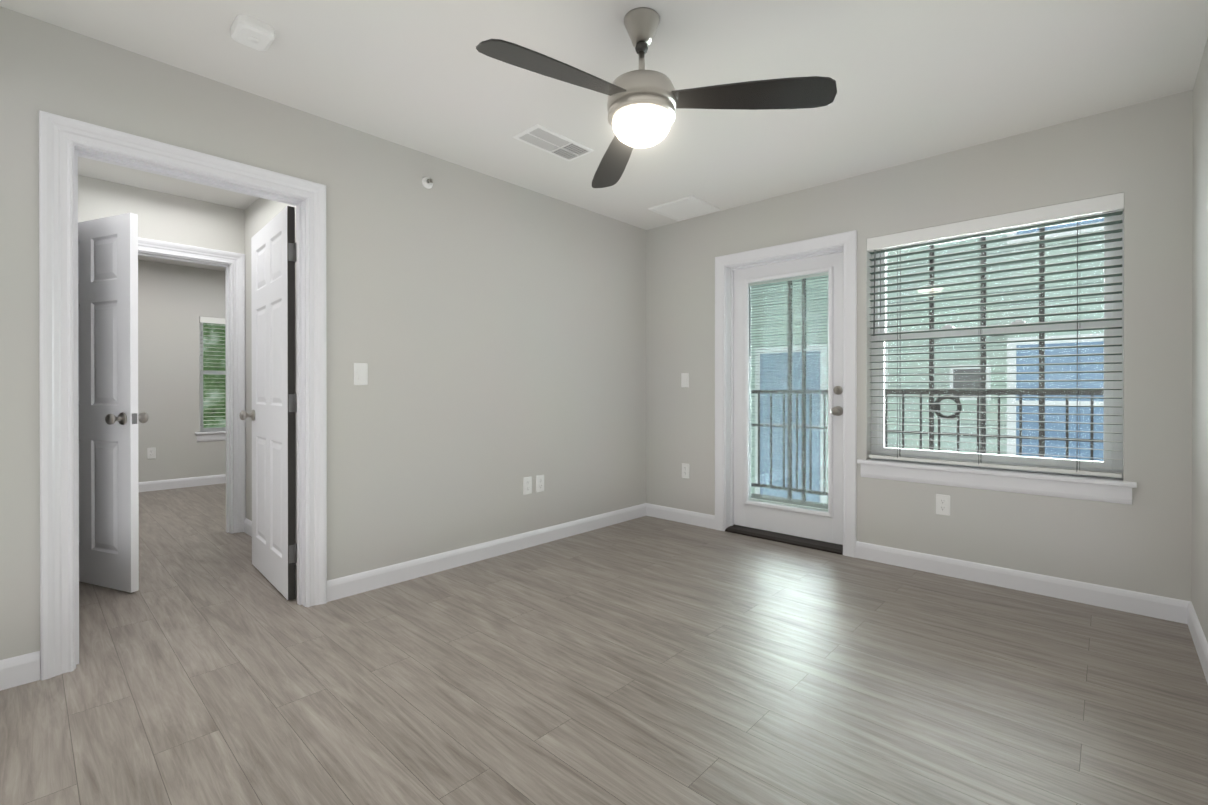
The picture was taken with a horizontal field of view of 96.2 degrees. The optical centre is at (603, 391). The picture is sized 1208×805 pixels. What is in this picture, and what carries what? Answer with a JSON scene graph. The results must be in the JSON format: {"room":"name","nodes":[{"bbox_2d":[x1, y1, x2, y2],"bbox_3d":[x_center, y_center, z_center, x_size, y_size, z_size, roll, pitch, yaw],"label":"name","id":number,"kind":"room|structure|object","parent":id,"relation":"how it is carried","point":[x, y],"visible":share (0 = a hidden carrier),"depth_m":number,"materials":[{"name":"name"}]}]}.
{"room":"empty living room","nodes":[
{"label":"empty living room","id":0,"kind":"room"},
{"bbox_2d":[78,175,244,253],"bbox_3d":[-2.804,-0.163,4.115,0.120,2.440,3.820,0,0,43],"label":"wall","id":1,"kind":"structure","parent":0,"point":[166,217],"depth_m":3.77,"materials":[{"name":"paint"}]},
{"bbox_2d":[138,237,245,533],"bbox_3d":[-3.107,0.008,3.790,0.172,2.100,0.990,0,0,43],"label":"door frame","id":2,"kind":"structure","parent":1,"relation":"attached to","point":[236,261],"depth_m":4.06,"materials":[{"name":"white wood"}]},
{"bbox_2d":[138,260,225,481],"bbox_3d":[-4.742,-0.168,5.922,0.120,2.440,4.060,0,0,43],"label":"wall","id":3,"kind":"structure","parent":0,"point":[175,302],"depth_m":5.89,"materials":[{"name":"paint"}]},
{"bbox_2d":[147,448,155,458],"bbox_3d":[-4.811,0.653,5.756,0.008,0.118,0.072,0,0,43],"label":"outlet","id":4,"kind":"object","parent":3,"relation":"attached to","point":[151,453],"visible":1,"depth_m":5.75,"materials":[{"name":"white plastic"}]},
{"bbox_2d":[138,474,225,491],"bbox_3d":[-4.694,1.000,5.879,0.013,0.104,3.820,0,0,43],"label":"baseboard","id":5,"kind":"structure","parent":3,"relation":"attached to","point":[212,479],"depth_m":5.94,"materials":[{"name":"white wood"}]},
{"bbox_2d":[195,431,225,441],"bbox_3d":[-4.161,0.506,6.462,0.076,0.111,1.170,0,0,43],"label":"window stool","id":6,"kind":"structure","parent":3,"relation":"attached to","point":[210,436],"depth_m":6.12,"materials":[{"name":"white wood"}]},
{"bbox_2d":[200,323,225,431],"bbox_3d":[-4.211,-0.199,6.506,0.060,1.300,1.080,0,0,43],"label":"window","id":7,"kind":"structure","parent":3,"relation":"in","point":[202,429],"depth_m":6.17,"materials":[{"name":"green glass"}]},
{"bbox_2d":[200,316,225,424],"bbox_3d":[-4.165,-0.239,6.463,0.055,1.215,1.068,0,0,43],"label":"blinds","id":8,"kind":"object","parent":7,"relation":"attached to","point":[212,320],"visible":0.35,"depth_m":6.15,"materials":[{"name":"white plastic"}]},
{"bbox_2d":[245,198,296,542],"bbox_3d":[-2.034,-0.161,3.547,1.780,2.440,0.120,0,0,43],"label":"wall","id":9,"kind":"structure","parent":0,"point":[260,213],"depth_m":4.01,"materials":[{"name":"paint"}]},
{"bbox_2d":[244,518,296,565],"bbox_3d":[-2.089,1.007,3.492,1.780,0.104,0.040,0,0,43],"label":"baseboard","id":10,"kind":"structure","parent":9,"relation":"attached to","point":[247,523],"depth_m":4.01,"materials":[{"name":"white wood"}]},
{"bbox_2d":[0,6,645,659],"bbox_3d":[-1.138,-0.160,3.115,0.120,2.440,4.630,0,0,43],"label":"wall","id":11,"kind":"structure","parent":0,"point":[490,330],"depth_m":3.05,"materials":[{"name":"paint"}]},
{"bbox_2d":[0,651,39,690],"bbox_3d":[-2.254,1.012,1.823,0.013,0.104,0.493,0,0,43],"label":"baseboard","id":12,"kind":"structure","parent":11,"relation":"attached to","point":[18,670],"depth_m":1.96,"materials":[{"name":"white wood"}]},
{"bbox_2d":[39,110,326,679],"bbox_3d":[-1.785,0.012,2.404,0.147,2.100,1.000,0,0,43],"label":"door frame","id":13,"kind":"structure","parent":11,"relation":"attached to","point":[59,136],"depth_m":2.11,"materials":[{"name":"white wood"}]},
{"bbox_2d":[239,206,296,599],"bbox_3d":[-1.832,0.056,3.026,0.842,1.988,0.181,0,0,43],"label":"bedroom door","id":14,"kind":"structure","parent":11,"relation":"in","point":[274,394],"depth_m":2.92,"materials":[{"name":"white wood"}]},
{"bbox_2d":[354,363,367,384],"bbox_3d":[-1.284,-0.094,2.862,0.012,0.118,0.072,0,0,43],"label":"light switch","id":15,"kind":"object","parent":11,"relation":"attached to","point":[360,373],"visible":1,"depth_m":2.86,"materials":[{"name":"white plastic"}]},
{"bbox_2d":[422,177,432,188],"bbox_3d":[-1.012,-1.214,3.130,0.040,0.068,0.068,0,0,43],"label":"sprinkler","id":16,"kind":"object","parent":11,"relation":"attached to","point":[427,182],"visible":1,"depth_m":3.13,"materials":[{"name":"white metal"}]},
{"bbox_2d":[327,503,647,601],"bbox_3d":[-0.519,1.007,3.685,0.013,0.104,2.597,0,0,43],"label":"baseboard","id":17,"kind":"structure","parent":11,"relation":"attached to","point":[353,584],"depth_m":3.33,"materials":[{"name":"white wood"}]},
{"bbox_2d":[523,476,531,494],"bbox_3d":[-0.519,0.638,3.687,0.008,0.118,0.072,0,0,43],"label":"outlet","id":18,"kind":"object","parent":11,"relation":"attached to","point":[527,485],"visible":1,"depth_m":3.68,"materials":[{"name":"white plastic"}]},
{"bbox_2d":[536,475,543,492],"bbox_3d":[-0.443,0.638,3.769,0.008,0.118,0.072,0,0,43],"label":"outlet","id":19,"kind":"object","parent":11,"relation":"attached to","point":[539,483],"visible":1,"depth_m":3.76,"materials":[{"name":"white plastic"}]},
{"bbox_2d":[0,483,1207,804],"bbox_3d":[-1.638,1.109,3.503,7.965,0.100,4.750,0,0,43],"label":"floor","id":20,"kind":"structure","parent":0,"point":[648,661],"depth_m":1.94,"materials":[{"name":"plastic"}]},
{"bbox_2d":[0,0,1207,270],"bbox_3d":[-1.638,-1.431,3.496,7.965,0.100,4.750,0,0,43],"label":"ceiling","id":21,"kind":"structure","parent":0,"point":[916,80],"depth_m":2.32,"materials":[{"name":"paint"}]},
{"bbox_2d":[230,14,274,50],"bbox_3d":[-1.334,-1.357,2.058,0.150,0.041,0.124,0,0,43],"label":"smoke detector","id":22,"kind":"object","parent":21,"relation":"attached to","point":[251,32],"visible":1,"depth_m":2.03,"materials":[{"name":"white plastic"}]},
{"bbox_2d":[513,124,593,160],"bbox_3d":[-0.275,-1.376,3.011,0.210,0.008,0.420,0,0,43],"label":"ceiling vent","id":23,"kind":"object","parent":21,"relation":"in","point":[538,136],"visible":1,"depth_m":2.99,"materials":[{"name":"white metal"}]},
{"bbox_2d":[476,7,836,187],"bbox_3d":[0.069,-1.147,1.896,1.184,0.458,1.078,0,0,43],"label":"ceiling fan","id":24,"kind":"object","parent":21,"relation":"hanging from","point":[643,104],"visible":1,"depth_m":1.90,"materials":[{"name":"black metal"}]},
{"bbox_2d":[648,195,720,220],"bbox_3d":[0.606,-1.376,4.081,0.390,0.013,0.385,0,0,43],"label":"access panel","id":25,"kind":"object","parent":21,"relation":"attached to","point":[688,207],"visible":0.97,"depth_m":4.05,"materials":[{"name":"white paint"}]},
{"bbox_2d":[646,90,1192,600],"bbox_3d":[1.628,-0.161,3.579,3.295,2.440,0.180,0,0,43],"label":"wall","id":26,"kind":"structure","parent":0,"point":[1140,156],"depth_m":2.92,"materials":[{"name":"paint"}]},
{"bbox_2d":[648,503,714,528],"bbox_3d":[0.623,1.005,4.388,0.645,0.104,0.013,0,0,43],"label":"baseboard","id":27,"kind":"structure","parent":26,"relation":"attached to","point":[663,512],"depth_m":4.37,"materials":[{"name":"white wood"}]},
{"bbox_2d":[681,373,688,387],"bbox_3d":[0.650,-0.093,4.359,0.072,0.118,0.012,0,0,43],"label":"light switch","id":28,"kind":"object","parent":26,"relation":"attached to","point":[684,380],"visible":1,"depth_m":4.36,"materials":[{"name":"white plastic"}]},
{"bbox_2d":[682,463,688,478],"bbox_3d":[0.655,0.637,4.359,0.072,0.118,0.008,0,0,43],"label":"outlet","id":29,"kind":"object","parent":26,"relation":"attached to","point":[685,470],"visible":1,"depth_m":4.36,"materials":[{"name":"white plastic"}]},
{"bbox_2d":[725,525,842,554],"bbox_3d":[1.304,1.043,3.889,0.862,0.030,0.212,0,0,43],"label":"sill","id":30,"kind":"structure","parent":26,"relation":"attached to","point":[799,541],"depth_m":3.81,"materials":[{"name":"brown metal"}]},
{"bbox_2d":[715,230,856,557],"bbox_3d":[1.295,0.013,3.876,1.032,2.090,0.202,0,0,43],"label":"door frame","id":31,"kind":"structure","parent":26,"relation":"attached to","point":[847,241],"depth_m":3.86,"materials":[{"name":"white wood"}]},
{"bbox_2d":[734,252,842,544],"bbox_3d":[1.322,0.043,3.911,0.862,1.974,0.190,0,0,43],"label":"patio door","id":32,"kind":"structure","parent":26,"relation":"in","point":[812,523],"depth_m":3.89,"materials":[{"name":"white"}]},
{"bbox_2d":[936,494,949,515],"bbox_3d":[1.965,0.655,3.139,0.072,0.118,0.008,0,0,43],"label":"outlet","id":33,"kind":"object","parent":26,"relation":"attached to","point":[942,504],"visible":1,"depth_m":3.13,"materials":[{"name":"white plastic"}]},
{"bbox_2d":[857,459,1136,504],"bbox_3d":[2.110,0.487,3.048,1.265,0.111,0.132,0,0,43],"label":"window sill","id":34,"kind":"structure","parent":26,"relation":"attached to","point":[1105,489],"depth_m":2.93,"materials":[{"name":"white wood"}]},
{"bbox_2d":[871,210,1123,478],"bbox_3d":[2.177,-0.267,3.119,1.175,1.407,0.074,0,0,43],"label":"window","id":35,"kind":"structure","parent":26,"relation":"in","point":[1114,465],"depth_m":2.98,"materials":[{"name":"white plastic"}]},
{"bbox_2d":[867,192,1123,477],"bbox_3d":[2.118,-0.275,3.055,1.172,1.387,0.078,0,0,43],"label":"window blind","id":36,"kind":"object","parent":35,"relation":"attached to","point":[1101,204],"visible":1,"depth_m":2.98,"materials":[{"name":"white plastic"}]},
{"bbox_2d":[856,541,1179,622],"bbox_3d":[2.141,1.009,2.972,1.443,0.104,0.013,0,0,43],"label":"baseboard","id":37,"kind":"structure","parent":26,"relation":"attached to","point":[1161,607],"depth_m":2.86,"materials":[{"name":"white wood"}]},
{"bbox_2d":[1191,37,1207,642],"bbox_3d":[1.279,-0.154,0.876,0.120,2.440,4.250,0,0,43],"label":"wall","id":38,"kind":"structure","parent":0,"point":[1199,584],"depth_m":2.25,"materials":[{"name":"paint"}]},
{"bbox_2d":[1180,600,1207,683],"bbox_3d":[1.272,1.014,0.969,0.013,0.104,4.130,0,0,43],"label":"baseboard","id":39,"kind":"structure","parent":38,"relation":"attached to","point":[1188,615],"depth_m":2.25,"materials":[{"name":"white wood"}]},
{"label":"outside","id":40,"kind":"structure","parent":0,"visible":0},
{"bbox_2d":[203,323,225,427],"bbox_3d":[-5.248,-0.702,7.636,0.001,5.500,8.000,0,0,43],"label":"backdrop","id":41,"kind":"structure","parent":40,"point":[220,389],"depth_m":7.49,"materials":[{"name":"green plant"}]},
{"bbox_2d":[752,493,827,508],"bbox_3d":[2.140,1.127,4.219,4.775,0.100,1.450,0,0,43],"label":"floor","id":42,"kind":"structure","parent":40,"point":[785,499],"depth_m":5.31,"materials":[{"name":"grey"}]},
{"bbox_2d":[751,227,1103,501],"bbox_3d":[2.578,-0.634,4.684,4.675,3.420,0.076,0,0,43],"label":"railing","id":43,"kind":"object","parent":42,"relation":"on","point":[1006,392],"depth_m":4.51,"materials":[{"name":"brown metal"}]},
{"bbox_3d":[-2.959,0.048,2.831,0.850,2.025,0.122,0,0,43],"label":"door frame","id":44,"kind":"structure","parent":0,"visible":0},
{"bbox_2d":[78,213,147,592],"bbox_3d":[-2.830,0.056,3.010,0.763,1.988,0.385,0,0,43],"label":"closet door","id":45,"kind":"structure","parent":44,"relation":"attached to","point":[109,417],"depth_m":2.90,"materials":[{"name":"white wood"}]},
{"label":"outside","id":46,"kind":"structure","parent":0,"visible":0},
{"bbox_2d":[751,218,1103,503],"bbox_3d":[4.851,-0.699,6.517,14.000,8.500,0.465,0,0,43],"label":"building","id":47,"kind":"structure","parent":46,"point":[1009,361],"depth_m":6.71,"materials":[{"name":"green"}]}
]}

